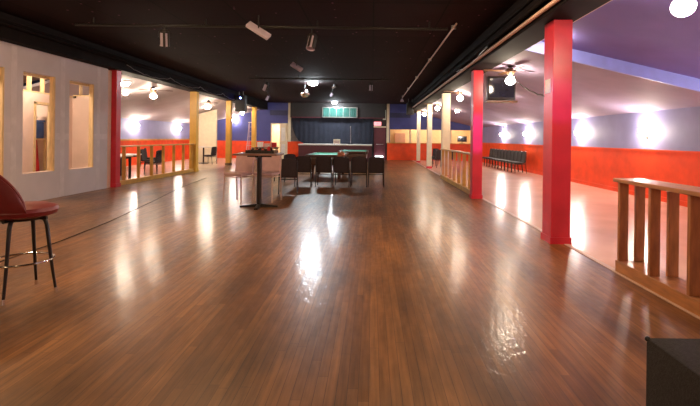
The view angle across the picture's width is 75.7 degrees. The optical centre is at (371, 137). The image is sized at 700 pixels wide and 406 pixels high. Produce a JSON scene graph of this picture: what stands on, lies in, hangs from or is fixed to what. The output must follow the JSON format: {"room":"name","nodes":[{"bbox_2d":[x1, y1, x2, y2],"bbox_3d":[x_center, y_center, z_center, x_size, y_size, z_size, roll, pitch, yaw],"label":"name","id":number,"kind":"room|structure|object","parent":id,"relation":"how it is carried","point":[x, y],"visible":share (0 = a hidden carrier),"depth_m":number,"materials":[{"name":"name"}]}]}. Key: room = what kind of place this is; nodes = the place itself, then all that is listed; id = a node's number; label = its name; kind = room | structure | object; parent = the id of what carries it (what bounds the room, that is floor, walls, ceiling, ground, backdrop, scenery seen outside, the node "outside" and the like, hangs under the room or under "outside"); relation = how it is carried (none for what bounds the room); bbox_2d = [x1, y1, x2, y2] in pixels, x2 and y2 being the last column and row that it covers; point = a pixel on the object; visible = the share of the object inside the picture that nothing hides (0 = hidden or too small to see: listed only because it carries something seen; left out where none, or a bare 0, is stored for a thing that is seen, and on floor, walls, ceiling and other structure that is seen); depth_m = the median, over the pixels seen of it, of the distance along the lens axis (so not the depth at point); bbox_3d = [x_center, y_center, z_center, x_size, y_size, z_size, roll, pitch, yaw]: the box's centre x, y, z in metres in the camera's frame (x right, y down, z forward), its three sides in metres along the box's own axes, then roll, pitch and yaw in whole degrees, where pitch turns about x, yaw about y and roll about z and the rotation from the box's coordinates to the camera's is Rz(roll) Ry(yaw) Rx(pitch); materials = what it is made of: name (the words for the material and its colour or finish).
{"room":"entertainment venue","nodes":[
{"label":"entertainment venue","id":0,"kind":"room"},
{"bbox_2d":[23,75,39,82],"bbox_3d":[-8.957,-1.569,2.990,4.050,1.040,17.980,1,0,0],"label":"ceiling","id":1,"kind":"structure","parent":0,"point":[24,76],"depth_m":11.78,"materials":[{"name":"brown wood"}]},
{"bbox_2d":[22,91,72,172],"bbox_3d":[-7.952,0.123,2.990,0.100,2.360,17.980,1,0,0],"label":"wall","id":2,"kind":"structure","parent":0,"point":[29,98],"depth_m":10.40,"materials":[{"name":"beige paint"}]},
{"bbox_2d":[33,101,48,171],"bbox_3d":[-7.953,0.223,10.835,0.140,2.160,0.670,1,0,0],"label":"trim","id":3,"kind":"structure","parent":2,"relation":"attached to","point":[35,102],"depth_m":10.55,"materials":[{"name":"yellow wood"}]},
{"bbox_2d":[23,73,88,97],"bbox_3d":[-7.519,-1.397,8.990,0.930,0.690,5.980,1,0,0],"label":"trim","id":4,"kind":"structure","parent":2,"relation":"on","point":[29,78],"depth_m":10.82,"materials":[{"name":"brown wood"}]},
{"bbox_2d":[0,41,107,200],"bbox_3d":[-7.007,-0.266,2.910,0.120,3.160,17.820,1,0,0],"label":"wall","id":5,"kind":"structure","parent":0,"point":[43,185],"depth_m":9.89,"materials":[{"name":"paint"}]},
{"bbox_2d":[0,67,4,175],"bbox_3d":[-7.054,-0.306,8.021,0.205,2.060,0.958,1,0,0],"label":"window","id":6,"kind":"structure","parent":5,"relation":"in","point":[2,69],"depth_m":8.46,"materials":[{"name":"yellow wood"}]},
{"bbox_2d":[22,72,55,173],"bbox_3d":[-7.054,-0.306,9.391,0.205,2.060,0.958,1,0,0],"label":"window","id":7,"kind":"structure","parent":5,"relation":"in","point":[52,79],"depth_m":9.83,"materials":[{"name":"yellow wood"}]},
{"bbox_2d":[4,45,106,195],"bbox_3d":[-6.946,-0.245,10.150,0.003,3.080,3.300,1,0,0],"label":"trim","id":8,"kind":"structure","parent":5,"relation":"attached to","point":[12,136],"depth_m":10.04,"materials":[{"name":"paint"}]},
{"bbox_2d":[69,81,93,169],"bbox_3d":[-7.054,-0.301,10.761,0.205,2.070,0.958,1,0,0],"label":"window","id":9,"kind":"structure","parent":5,"relation":"in","point":[91,86],"depth_m":11.20,"materials":[{"name":"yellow wood"}]},
{"bbox_2d":[36,70,111,187],"bbox_3d":[-8.973,-0.260,11.900,4.050,3.100,0.160,1,0,0],"label":"wall","id":10,"kind":"structure","parent":0,"point":[80,118],"depth_m":11.86,"materials":[{"name":"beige paint"}]},
{"bbox_2d":[23,74,259,122],"bbox_3d":[-9.059,-1.391,20.440,3.850,1.080,16.920,1,0,0],"label":"ceiling","id":11,"kind":"structure","parent":0,"point":[172,104],"depth_m":18.54,"materials":[{"name":"paint"}]},
{"bbox_2d":[138,87,165,98],"bbox_3d":[-7.482,-1.539,15.400,0.919,0.403,0.919,1,0,16],"label":"ceiling fan","id":12,"kind":"object","parent":11,"relation":"hanging from","point":[153,90],"visible":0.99,"depth_m":15.33,"materials":[{"name":"white metal"}]},
{"bbox_2d":[120,118,189,165],"bbox_3d":[-11.050,-0.035,11.450,0.100,2.600,34.900,1,0,0],"label":"wall","id":13,"kind":"structure","parent":0,"point":[147,129],"depth_m":22.77,"materials":[{"name":"purple paint"}]},
{"bbox_2d":[120,139,188,140],"bbox_3d":[-10.977,0.081,20.440,0.050,0.070,16.920,1,0,0],"label":"trim","id":14,"kind":"structure","parent":13,"relation":"attached to","point":[120,139],"depth_m":21.86,"materials":[{"name":"paint"}]},
{"bbox_2d":[198,109,216,161],"bbox_3d":[-8.999,-0.125,24.060,1.400,2.830,0.120,1,0,0],"label":"wall partition","id":15,"kind":"structure","parent":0,"point":[207,120],"depth_m":24.00,"materials":[{"name":"beige paint"}]},
{"bbox_2d":[0,0,516,103],"bbox_3d":[-2.112,-2.276,11.450,9.520,0.100,34.900,1,0,0],"label":"ceiling","id":16,"kind":"structure","parent":0,"point":[227,58],"depth_m":9.98,"materials":[{"name":"black paint"}]},
{"bbox_2d":[235,95,246,111],"bbox_3d":[-6.399,-1.788,21.977,0.480,0.980,0.445,1,0,0],"label":"speaker","id":17,"kind":"object","parent":16,"relation":"hanging from","point":[240,100],"visible":1,"depth_m":21.79},
{"bbox_2d":[235,98,243,110],"bbox_3d":[-6.400,-1.643,21.796,0.420,0.630,0.008,1,0,0],"label":"grille","id":18,"kind":"object","parent":17,"relation":"attached to","point":[239,102],"depth_m":21.79,"materials":[{"name":"black metal"}]},
{"bbox_2d":[245,15,270,39],"bbox_3d":[-2.056,-1.996,8.150,0.457,0.458,0.129,1,0,0],"label":"light","id":19,"kind":"object","parent":16,"relation":"hanging from","point":[250,25],"visible":1,"depth_m":8.12,"materials":[{"name":"white metal"}]},
{"bbox_2d":[74,17,447,29],"bbox_3d":[-2.074,-2.143,8.450,7.000,0.164,0.048,1,0,0],"label":"pipe","id":20,"kind":"object","parent":16,"relation":"hanging from","point":[75,24],"visible":0.98,"depth_m":8.43,"materials":[{"name":"black metal"}]},
{"bbox_2d":[158,27,170,46],"bbox_3d":[-3.899,-1.896,8.455,0.211,0.376,0.248,1,0,-17],"label":"stage light","id":21,"kind":"object","parent":20,"relation":"hanging from","point":[164,33],"visible":1,"depth_m":8.40,"materials":[{"name":"black metal"}]},
{"bbox_2d":[306,29,317,50],"bbox_3d":[-1.133,-1.842,8.437,0.211,0.417,0.246,1,0,23],"label":"stage light","id":22,"kind":"object","parent":20,"relation":"hanging from","point":[311,44],"visible":1,"depth_m":8.40,"materials":[{"name":"black metal"}]},
{"bbox_2d":[290,57,302,71],"bbox_3d":[-2.075,-2.018,12.400,0.355,0.416,0.129,1,0,0],"label":"light","id":23,"kind":"object","parent":16,"relation":"hanging from","point":[294,65],"visible":1,"depth_m":12.37,"materials":[{"name":"grey metal"}]},
{"bbox_2d":[300,88,309,97],"bbox_3d":[-2.756,-1.944,18.500,0.396,0.580,0.400,1,0,0],"label":"ball","id":24,"kind":"object","parent":16,"relation":"hanging from","point":[304,92],"visible":1,"depth_m":18.36,"materials":[{"name":"silver metal"}]},
{"bbox_2d":[249,75,389,80],"bbox_3d":[-1.874,-2.151,16.050,5.000,0.144,0.048,1,0,0],"label":"pipe","id":25,"kind":"object","parent":16,"relation":"hanging from","point":[256,75],"visible":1,"depth_m":16.03,"materials":[{"name":"black metal"}]},
{"bbox_2d":[262,79,269,90],"bbox_3d":[-3.785,-1.883,16.058,0.301,0.439,0.211,1,0,44],"label":"stage light","id":26,"kind":"object","parent":25,"relation":"hanging from","point":[266,85],"visible":1,"depth_m":16.00,"materials":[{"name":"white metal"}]},
{"bbox_2d":[290,102,384,118],"bbox_3d":[-2.164,-1.746,28.610,6.030,0.958,0.140,1,0,0],"label":"valance","id":27,"kind":"object","parent":16,"relation":"hanging from","point":[297,109],"visible":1,"depth_m":28.56,"materials":[{"name":"black paint"}]},
{"bbox_2d":[322,107,357,117],"bbox_3d":[-2.040,-1.620,28.492,2.240,0.650,0.085,1,0,0],"label":"panel","id":28,"kind":"object","parent":27,"relation":"attached to","point":[335,112],"visible":1,"depth_m":28.48,"materials":[{"name":"glass"}]},
{"bbox_2d":[406,99,413,114],"bbox_3d":[2.121,-1.734,24.996,0.400,0.880,0.408,1,0,0],"label":"speaker","id":29,"kind":"object","parent":16,"relation":"hanging from","point":[409,110],"visible":0.91,"depth_m":24.79},
{"bbox_2d":[407,104,413,113],"bbox_3d":[2.120,-1.589,24.796,0.340,0.530,0.008,1,0,0],"label":"grille","id":30,"kind":"object","parent":29,"relation":"attached to","point":[410,110],"depth_m":24.79,"materials":[{"name":"black metal"}]},
{"bbox_2d":[400,23,456,101],"bbox_3d":[1.605,-2.055,16.250,0.200,0.250,15.700,1,0,0],"label":"conduit","id":31,"kind":"object","parent":16,"relation":"attached to","point":[452,26],"visible":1,"depth_m":11.53,"materials":[{"name":"metal"}]},
{"bbox_2d":[411,0,611,112],"bbox_3d":[2.510,-1.883,11.400,0.649,0.568,34.800,1,0,0],"label":"ceiling beam","id":32,"kind":"structure","parent":16,"relation":"attached to","point":[521,27],"depth_m":7.85,"materials":[{"name":"metal"}]},
{"bbox_2d":[484,72,517,102],"bbox_3d":[3.075,-1.232,10.750,0.720,0.780,0.300,1,0,0],"label":"television","id":33,"kind":"object","parent":32,"relation":"hanging from","point":[496,88],"visible":0.91,"depth_m":10.64,"materials":[{"name":"black plastic"}]},
{"bbox_2d":[484,100,517,102],"bbox_3d":[3.071,-0.863,10.750,0.720,0.040,0.300,1,0,0],"label":"shelf","id":34,"kind":"object","parent":33,"relation":"attached to","point":[488,101],"depth_m":10.62,"materials":[{"name":"brown wood"}]},
{"bbox_2d":[272,124,283,158],"bbox_3d":[-6.100,-0.025,30.060,3.200,2.900,2.080,1,0,0],"label":"wall","id":35,"kind":"structure","parent":0,"point":[275,127],"depth_m":31.00,"materials":[{"name":"beige paint"}]},
{"bbox_2d":[217,102,470,160],"bbox_3d":[-2.095,-0.426,28.960,17.800,3.600,0.160,1,0,0],"label":"wall","id":36,"kind":"structure","parent":0,"point":[264,119],"depth_m":28.90,"materials":[{"name":"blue paint"}]},
{"bbox_2d":[270,110,287,114],"bbox_3d":[-5.966,-1.613,28.885,1.130,0.320,0.030,1,0,0],"label":"trim","id":37,"kind":"structure","parent":36,"relation":"attached to","point":[272,112],"depth_m":28.87,"materials":[{"name":"blue paint"}]},
{"bbox_2d":[271,123,287,157],"bbox_3d":[-5.963,0.187,28.925,1.080,2.280,0.210,1,0,0],"label":"door","id":38,"kind":"structure","parent":36,"relation":"in","point":[283,126],"depth_m":28.88,"materials":[{"name":"beige paint"}]},
{"bbox_2d":[288,103,290,141],"bbox_3d":[-5.293,-1.015,28.860,0.170,2.500,0.080,1,0,0],"label":"trim","id":39,"kind":"structure","parent":36,"relation":"attached to","point":[289,117],"depth_m":28.82,"materials":[{"name":"beige paint"}]},
{"bbox_2d":[291,118,298,140],"bbox_3d":[-4.754,-0.538,28.904,0.920,1.520,0.032,1,0,0],"label":"curtain","id":40,"kind":"object","parent":36,"relation":"attached to","point":[293,137],"depth_m":28.89,"materials":[{"name":"fabric"}]},
{"bbox_2d":[374,126,385,158],"bbox_3d":[0.496,0.331,28.849,0.800,2.150,0.133,1,0,0],"label":"door","id":41,"kind":"structure","parent":36,"relation":"in","point":[379,131],"depth_m":28.84,"materials":[{"name":"red paint"}]},
{"bbox_2d":[386,104,389,142],"bbox_3d":[1.026,-0.938,28.860,0.170,2.500,0.080,1,0,0],"label":"trim","id":42,"kind":"structure","parent":36,"relation":"attached to","point":[388,105],"depth_m":28.82,"materials":[{"name":"beige paint"}]},
{"bbox_2d":[390,113,409,117],"bbox_3d":[1.813,-1.453,28.885,1.310,0.310,0.030,1,0,0],"label":"trim","id":43,"kind":"structure","parent":36,"relation":"attached to","point":[392,115],"depth_m":28.87,"materials":[{"name":"blue paint"}]},
{"bbox_2d":[387,142,469,143],"bbox_3d":[3.881,0.350,28.935,5.830,0.055,0.250,1,0,0],"label":"trim","id":44,"kind":"structure","parent":36,"relation":"attached to","point":[387,142],"depth_m":28.81,"materials":[{"name":"paint"}]},
{"bbox_2d":[457,136,466,141],"bbox_3d":[5.749,0.115,28.720,0.600,0.460,0.120,1,0,0],"label":"television","id":45,"kind":"object","parent":44,"relation":"on","point":[459,138],"visible":1,"depth_m":28.69,"materials":[{"name":"black plastic"}]},
{"bbox_2d":[0,158,699,405],"bbox_3d":[-2.118,1.424,11.450,17.800,0.100,34.900,1,0,0],"label":"floor","id":46,"kind":"structure","parent":0,"point":[413,289],"depth_m":3.92,"materials":[{"name":"brown wood"}]},
{"bbox_2d":[0,175,58,305],"bbox_3d":[-3.074,0.782,3.912,0.583,1.165,0.553,1,0,-35],"label":"bar stool","id":47,"kind":"object","parent":46,"relation":"on","point":[13,208],"visible":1,"depth_m":3.75,"materials":[{"name":"red leather"}]},
{"bbox_2d":[0,201,58,219],"bbox_3d":[-3.058,0.628,3.930,0.540,0.110,0.540,1,0,42],"label":"seat cushion","id":48,"kind":"object","parent":47,"relation":"on","point":[31,210],"depth_m":3.78,"materials":[{"name":"red leather"}]},
{"bbox_2d":[36,138,46,170],"bbox_3d":[-8.809,0.650,11.450,0.560,1.285,0.700,1,0,0],"label":"storage shelf","id":49,"kind":"object","parent":46,"relation":"on","point":[43,139],"visible":0.13,"depth_m":11.74,"materials":[{"name":"brown wood"}]},
{"bbox_2d":[36,140,39,171],"bbox_3d":[-8.494,0.546,11.300,0.045,1.000,0.420,1,0,0],"label":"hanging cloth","id":50,"kind":"object","parent":49,"relation":"hanging from","point":[37,157],"visible":0.19,"depth_m":11.41,"materials":[{"name":"red fabric"}]},
{"bbox_2d":[36,120,44,137],"bbox_3d":[-8.798,-0.230,11.450,0.520,0.470,0.640,1,0,0],"label":"storage tote","id":51,"kind":"object","parent":49,"relation":"on","point":[39,123],"visible":0.21,"depth_m":11.59,"materials":[{"name":"blue plastic"}]},
{"bbox_2d":[0,178,204,261],"bbox_3d":[-4.679,1.339,9.614,0.252,0.012,10.902,1,0,-8],"label":"cable","id":52,"kind":"object","parent":46,"relation":"on","point":[204,178],"visible":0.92,"depth_m":6.65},
{"bbox_2d":[110,70,120,186],"bbox_3d":[-6.928,-0.250,12.100,0.248,3.130,0.248,1,0,0],"label":"support column","id":53,"kind":"structure","parent":46,"relation":"on","point":[116,74],"depth_m":11.99,"materials":[{"name":"red paint"}]},
{"bbox_2d":[0,11,267,109],"bbox_3d":[-6.876,-2.048,11.400,0.599,0.468,34.800,1,0,0],"label":"ceiling beam","id":54,"kind":"structure","parent":53,"relation":"on","point":[15,30],"depth_m":11.06,"materials":[{"name":"metal"}]},
{"bbox_2d":[120,155,132,178],"bbox_3d":[-7.962,0.923,13.700,0.750,0.760,1.200,1,0,0],"label":"table","id":55,"kind":"object","parent":46,"relation":"on","point":[128,157],"visible":0.2,"depth_m":14.20,"materials":[{"name":"white paint"}]},
{"bbox_2d":[120,154,141,175],"bbox_3d":[-8.312,0.918,15.000,0.750,0.760,1.000,1,0,0],"label":"table","id":56,"kind":"object","parent":46,"relation":"on","point":[134,155],"visible":0.29,"depth_m":15.40,"materials":[{"name":"white paint"}]},
{"bbox_2d":[140,149,157,171],"bbox_3d":[-8.541,0.861,17.198,0.516,0.871,0.476,1,0,-4],"label":"banquet chair","id":57,"kind":"object","parent":46,"relation":"on","point":[143,157],"visible":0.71,"depth_m":17.08,"materials":[{"name":"grey fabric"}]},
{"bbox_2d":[144,150,161,174],"bbox_3d":[-7.831,0.870,16.198,0.516,0.871,0.476,1,0,4],"label":"banquet chair","id":58,"kind":"object","parent":46,"relation":"on","point":[158,159],"visible":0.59,"depth_m":16.06,"materials":[{"name":"grey fabric"}]},
{"bbox_2d":[120,143,194,184],"bbox_3d":[-7.010,0.764,14.905,0.180,1.100,5.370,1,0,0],"label":"railing","id":59,"kind":"object","parent":46,"relation":"on","point":[124,181],"visible":0.87,"depth_m":14.29,"materials":[{"name":"paint"}]},
{"bbox_2d":[189,92,198,171],"bbox_3d":[-6.997,-0.251,17.700,0.298,3.130,0.268,1,0,0],"label":"support column","id":60,"kind":"structure","parent":46,"relation":"on","point":[194,96],"depth_m":17.58,"materials":[{"name":"yellow paint"}]},
{"bbox_2d":[203,147,216,163],"bbox_3d":[-8.082,0.867,22.495,0.516,0.871,0.476,1,0,10],"label":"chair","id":61,"kind":"object","parent":46,"relation":"on","point":[213,149],"visible":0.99,"depth_m":22.39,"materials":[{"name":"grey fabric"}]},
{"bbox_2d":[225,101,231,164],"bbox_3d":[-6.997,-0.251,22.000,0.268,3.130,0.268,1,0,0],"label":"support column","id":62,"kind":"structure","parent":46,"relation":"on","point":[228,149],"depth_m":21.88,"materials":[{"name":"yellow paint"}]},
{"bbox_2d":[222,152,255,203],"bbox_3d":[-2.840,0.836,9.648,0.486,1.061,0.516,1,0,20],"label":"chair","id":63,"kind":"object","parent":46,"relation":"on","point":[245,165],"visible":0.88,"depth_m":9.76,"materials":[{"name":"plastic"}]},
{"bbox_2d":[251,107,256,157],"bbox_3d":[-6.897,-0.249,26.300,0.268,3.130,0.268,1,0,0],"label":"support column","id":64,"kind":"structure","parent":46,"relation":"on","point":[254,109],"depth_m":26.18,"materials":[{"name":"yellow paint"}]},
{"bbox_2d":[232,152,284,209],"bbox_3d":[-2.240,0.838,8.950,0.840,1.070,0.800,1,0,0],"label":"pub table","id":65,"kind":"object","parent":46,"relation":"on","point":[258,156],"visible":0.98,"depth_m":8.90,"materials":[{"name":"black metal"}]},
{"bbox_2d":[245,150,277,153],"bbox_3d":[-2.204,0.273,9.000,0.560,0.060,0.360,1,0,0],"label":"serving tray","id":66,"kind":"object","parent":65,"relation":"on","point":[246,151],"visible":0.83,"depth_m":8.82,"materials":[{"name":"black plastic"}]},
{"bbox_2d":[252,155,281,202],"bbox_3d":[-2.284,0.843,9.809,0.486,1.061,0.516,1,0,11],"label":"chair","id":67,"kind":"object","parent":46,"relation":"on","point":[271,166],"visible":0.73,"depth_m":9.95,"materials":[{"name":"plastic"}]},
{"bbox_2d":[274,154,295,181],"bbox_3d":[-2.738,0.932,14.181,0.516,0.871,0.476,1,0,38],"label":"banquet chair","id":68,"kind":"object","parent":46,"relation":"on","point":[287,156],"visible":0.26,"depth_m":14.04,"materials":[{"name":"grey fabric"}]},
{"bbox_2d":[278,159,297,193],"bbox_3d":[-2.078,0.940,11.220,0.476,0.871,0.516,1,0,-7],"label":"banquet chair","id":69,"kind":"object","parent":46,"relation":"on","point":[289,167],"visible":0.8,"depth_m":11.01,"materials":[{"name":"grey fabric"}]},
{"bbox_2d":[294,156,311,186],"bbox_3d":[-1.960,0.942,12.920,0.476,0.871,0.516,1,0,-3],"label":"banquet chair","id":70,"kind":"object","parent":46,"relation":"on","point":[304,162],"visible":0.68,"depth_m":12.71,"materials":[{"name":"grey fabric"}]},
{"bbox_2d":[315,156,332,186],"bbox_3d":[-1.372,0.949,12.970,0.476,0.871,0.516,1,0,0],"label":"banquet chair","id":71,"kind":"object","parent":46,"relation":"on","point":[323,164],"visible":1,"depth_m":12.76,"materials":[{"name":"grey fabric"}]},
{"bbox_2d":[305,152,348,178],"bbox_3d":[-1.572,0.968,16.250,1.320,0.825,2.500,1,0,0],"label":"pool table","id":72,"kind":"object","parent":46,"relation":"on","point":[314,155],"visible":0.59,"depth_m":15.20,"materials":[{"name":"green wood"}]},
{"bbox_2d":[298,143,371,161],"bbox_3d":[-2.181,0.873,27.660,4.360,1.000,2.400,1,0,0],"label":"stage","id":73,"kind":"object","parent":46,"relation":"on","point":[305,148],"visible":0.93,"depth_m":26.50,"materials":[{"name":"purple paint"}]},
{"bbox_2d":[292,117,372,143],"bbox_3d":[-2.534,-0.501,28.785,5.220,1.700,0.052,1,0,0],"label":"stage curtain","id":74,"kind":"object","parent":73,"relation":"on","point":[306,130],"visible":0.9,"depth_m":28.78,"materials":[{"name":"blue fabric"}]},
{"bbox_2d":[332,156,349,186],"bbox_3d":[-0.863,0.955,12.920,0.476,0.871,0.516,1,0,2],"label":"banquet chair","id":75,"kind":"object","parent":46,"relation":"on","point":[340,163],"visible":0.99,"depth_m":12.71,"materials":[{"name":"grey fabric"}]},
{"bbox_2d":[337,150,368,159],"bbox_3d":[-0.832,0.977,20.400,1.320,0.825,2.500,1,0,0],"label":"pool table","id":76,"kind":"object","parent":46,"relation":"on","point":[352,153],"visible":0.55,"depth_m":19.21,"materials":[{"name":"brown wood"}]},
{"bbox_2d":[350,157,366,186],"bbox_3d":[-0.372,0.961,12.970,0.476,0.871,0.516,1,0,0],"label":"banquet chair","id":77,"kind":"object","parent":46,"relation":"on","point":[358,164],"visible":1,"depth_m":12.76,"materials":[{"name":"grey fabric"}]},
{"bbox_2d":[368,157,384,186],"bbox_3d":[0.118,0.967,13.020,0.476,0.871,0.516,1,0,0],"label":"banquet chair","id":78,"kind":"object","parent":46,"relation":"on","point":[375,164],"visible":1,"depth_m":12.81,"materials":[{"name":"grey fabric"}]},
{"bbox_2d":[416,111,420,161],"bbox_3d":[2.741,-0.082,26.500,0.228,3.030,0.268,1,0,0],"label":"support column","id":79,"kind":"structure","parent":46,"relation":"on","point":[418,112],"depth_m":26.38,"materials":[{"name":"beige paint"}]},
{"bbox_2d":[426,104,431,167],"bbox_3d":[2.721,-0.082,21.350,0.248,3.030,0.268,1,0,0],"label":"support column","id":80,"kind":"structure","parent":46,"relation":"on","point":[429,106],"depth_m":21.23,"materials":[{"name":"beige paint"}]},
{"bbox_2d":[432,150,440,167],"bbox_3d":[3.247,1.006,21.871,0.476,0.871,0.516,1,0,-17],"label":"banquet chair","id":81,"kind":"object","parent":46,"relation":"on","point":[438,152],"visible":0.7,"depth_m":21.64,"materials":[{"name":"grey fabric"}]},
{"bbox_2d":[440,93,450,177],"bbox_3d":[2.651,-0.083,16.200,0.308,3.030,0.288,1,0,0],"label":"support column","id":82,"kind":"structure","parent":46,"relation":"on","point":[446,97],"depth_m":16.07,"materials":[{"name":"beige paint"}]},
{"bbox_2d":[440,149,469,193],"bbox_3d":[2.519,0.906,13.480,0.180,1.050,5.200,1,0,0],"label":"railing","id":83,"kind":"object","parent":46,"relation":"on","point":[462,186],"visible":0.84,"depth_m":13.04,"materials":[{"name":"paint"}]},
{"bbox_2d":[469,70,482,198],"bbox_3d":[2.491,-0.085,10.730,0.258,3.030,0.288,1,0,0],"label":"support column","id":84,"kind":"structure","parent":46,"relation":"on","point":[476,137],"depth_m":10.60,"materials":[{"name":"red paint"}]},
{"bbox_2d":[492,149,504,167],"bbox_3d":[6.218,1.017,22.120,0.516,0.921,0.476,1,0,0],"label":"banquet chair","id":85,"kind":"object","parent":46,"relation":"on","point":[502,150],"visible":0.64,"depth_m":22.16,"materials":[{"name":"black fabric"}]},
{"bbox_2d":[498,150,510,165],"bbox_3d":[6.218,1.017,21.081,0.516,0.921,0.476,1,0,-2],"label":"banquet chair","id":86,"kind":"object","parent":46,"relation":"on","point":[508,151],"visible":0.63,"depth_m":21.14,"materials":[{"name":"black fabric"}]},
{"bbox_2d":[501,150,514,170],"bbox_3d":[6.218,1.017,20.560,0.516,0.921,0.476,1,0,0],"label":"banquet chair","id":87,"kind":"object","parent":46,"relation":"on","point":[512,151],"visible":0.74,"depth_m":20.46,"materials":[{"name":"black fabric"}]},
{"bbox_2d":[504,151,517,170],"bbox_3d":[6.218,1.017,20.039,0.516,0.921,0.476,1,0,2],"label":"banquet chair","id":88,"kind":"object","parent":46,"relation":"on","point":[515,152],"visible":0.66,"depth_m":19.99,"materials":[{"name":"black fabric"}]},
{"bbox_2d":[508,151,522,171],"bbox_3d":[6.218,1.017,19.521,0.516,0.921,0.476,1,0,-2],"label":"banquet chair","id":89,"kind":"object","parent":46,"relation":"on","point":[519,155],"visible":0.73,"depth_m":19.48,"materials":[{"name":"black fabric"}]},
{"bbox_2d":[511,151,526,172],"bbox_3d":[6.218,1.017,19.000,0.516,0.921,0.476,1,0,0],"label":"banquet chair","id":90,"kind":"object","parent":46,"relation":"on","point":[524,155],"visible":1,"depth_m":18.79,"materials":[{"name":"black fabric"}]},
{"bbox_2d":[413,160,699,319],"bbox_3d":[2.618,1.429,11.450,0.070,0.006,34.900,1,0,0],"label":"trim","id":91,"kind":"structure","parent":46,"relation":"on","point":[497,206],"depth_m":5.20,"materials":[{"name":"brown wood"}]},
{"bbox_2d":[541,20,572,243],"bbox_3d":[2.561,-0.084,6.230,0.288,3.030,0.348,1,0,0],"label":"support column","id":92,"kind":"structure","parent":46,"relation":"on","point":[558,33],"depth_m":6.07,"materials":[{"name":"red paint"}]},
{"bbox_2d":[511,75,543,96],"bbox_3d":[2.657,-0.942,7.831,0.021,0.729,2.977,1,0,8],"label":"cable","id":93,"kind":"object","parent":92,"relation":"attached to","point":[511,75],"visible":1,"depth_m":7.56,"materials":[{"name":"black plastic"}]},
{"bbox_2d":[545,79,550,93],"bbox_3d":[2.435,-0.715,6.230,0.005,0.190,0.180,1,0,0],"label":"notice","id":94,"kind":"object","parent":92,"relation":"attached to","point":[547,82],"visible":1,"depth_m":6.21,"materials":[{"name":"white paper"}]},
{"bbox_2d":[613,178,699,316],"bbox_3d":[2.759,0.934,3.575,0.320,1.000,2.590,1,0,0],"label":"railing","id":95,"kind":"object","parent":46,"relation":"on","point":[668,284],"visible":1,"depth_m":4.24,"materials":[{"name":"brown wood"}]},
{"bbox_2d":[645,336,699,405],"bbox_3d":[1.443,1.134,1.550,0.557,0.567,0.774,1,0,0],"label":"speaker","id":96,"kind":"object","parent":46,"relation":"on","point":[672,364],"visible":1,"depth_m":1.79,"materials":[{"name":"black carpet"}]},
{"bbox_2d":[390,129,468,142],"bbox_3d":[3.849,0.097,31.050,5.600,2.700,0.100,1,0,0],"label":"wall","id":97,"kind":"structure","parent":0,"point":[436,134],"depth_m":31.00,"materials":[{"name":"beige paint"}]},
{"bbox_2d":[416,50,699,126],"bbox_3d":[4.765,-1.182,18.580,4.100,1.000,20.640,1,0,0],"label":"ceiling","id":98,"kind":"structure","parent":0,"point":[595,91],"depth_m":10.68,"materials":[{"name":"paint"}]},
{"bbox_2d":[443,91,462,100],"bbox_3d":[2.998,-1.441,15.300,0.919,0.364,0.919,1,0,28],"label":"ceiling fan","id":99,"kind":"object","parent":98,"relation":"hanging from","point":[459,98],"visible":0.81,"depth_m":15.22,"materials":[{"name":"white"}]},
{"bbox_2d":[483,65,533,84],"bbox_3d":[2.997,-1.355,9.740,0.919,0.412,0.919,1,0,38],"label":"ceiling fan","id":100,"kind":"object","parent":98,"relation":"hanging from","point":[510,70],"visible":0.92,"depth_m":9.68,"materials":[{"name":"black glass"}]},
{"bbox_2d":[482,106,699,201],"bbox_3d":[6.848,0.234,11.450,0.100,2.500,34.900,1,0,0],"label":"wall","id":101,"kind":"structure","parent":0,"point":[678,129],"depth_m":12.12,"materials":[{"name":"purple paint"}]},
{"bbox_2d":[482,160,686,206],"bbox_3d":[6.768,1.428,11.450,0.030,0.110,34.900,1,0,0],"label":"baseboard","id":102,"kind":"structure","parent":101,"relation":"attached to","point":[663,199],"depth_m":13.60,"materials":[{"name":"red paint"}]},
{"bbox_2d":[487,143,699,153],"bbox_3d":[6.784,0.300,11.450,0.025,0.045,34.900,1,0,0],"label":"trim","id":103,"kind":"structure","parent":101,"relation":"attached to","point":[676,151],"depth_m":11.98,"materials":[{"name":"red paint"}]},
{"bbox_2d":[525,41,699,91],"bbox_3d":[4.766,-1.292,8.231,4.100,1.220,0.062,1,0,0],"label":"trim","id":104,"kind":"structure","parent":101,"relation":"attached to","point":[594,60],"depth_m":8.20,"materials":[{"name":"paint"}]},
{"bbox_2d":[638,128,648,138],"bbox_3d":[6.692,-0.113,11.100,0.220,0.270,0.180,1,0,0],"label":"wall sconce","id":105,"kind":"object","parent":101,"relation":"attached to","point":[642,131],"visible":1,"depth_m":11.05,"materials":[{"name":"glass"}]},
{"bbox_2d":[542,0,699,78],"bbox_3d":[4.768,-1.402,1.130,4.100,1.000,14.260,1,0,0],"label":"ceiling","id":106,"kind":"structure","parent":0,"point":[647,33],"depth_m":6.78,"materials":[{"name":"purple paint"}]},
{"bbox_2d":[670,0,696,16],"bbox_3d":[2.998,-1.475,4.330,0.924,0.612,0.924,1,0,0],"label":"ceiling light","id":107,"kind":"object","parent":106,"relation":"hanging from","point":[680,8],"visible":1,"depth_m":4.27,"materials":[{"name":"glass"}]},
{"bbox_3d":[3.832,1.497,30.060,5.800,0.100,2.080,1,0,0],"label":"floor","id":108,"kind":"structure","parent":0,"visible":0},
{"bbox_2d":[394,133,404,142],"bbox_3d":[1.893,0.548,30.698,0.700,1.750,0.505,1,0,0],"label":"tall cabinet","id":109,"kind":"object","parent":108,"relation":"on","point":[399,137],"visible":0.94,"depth_m":30.48,"materials":[{"name":"metal"}]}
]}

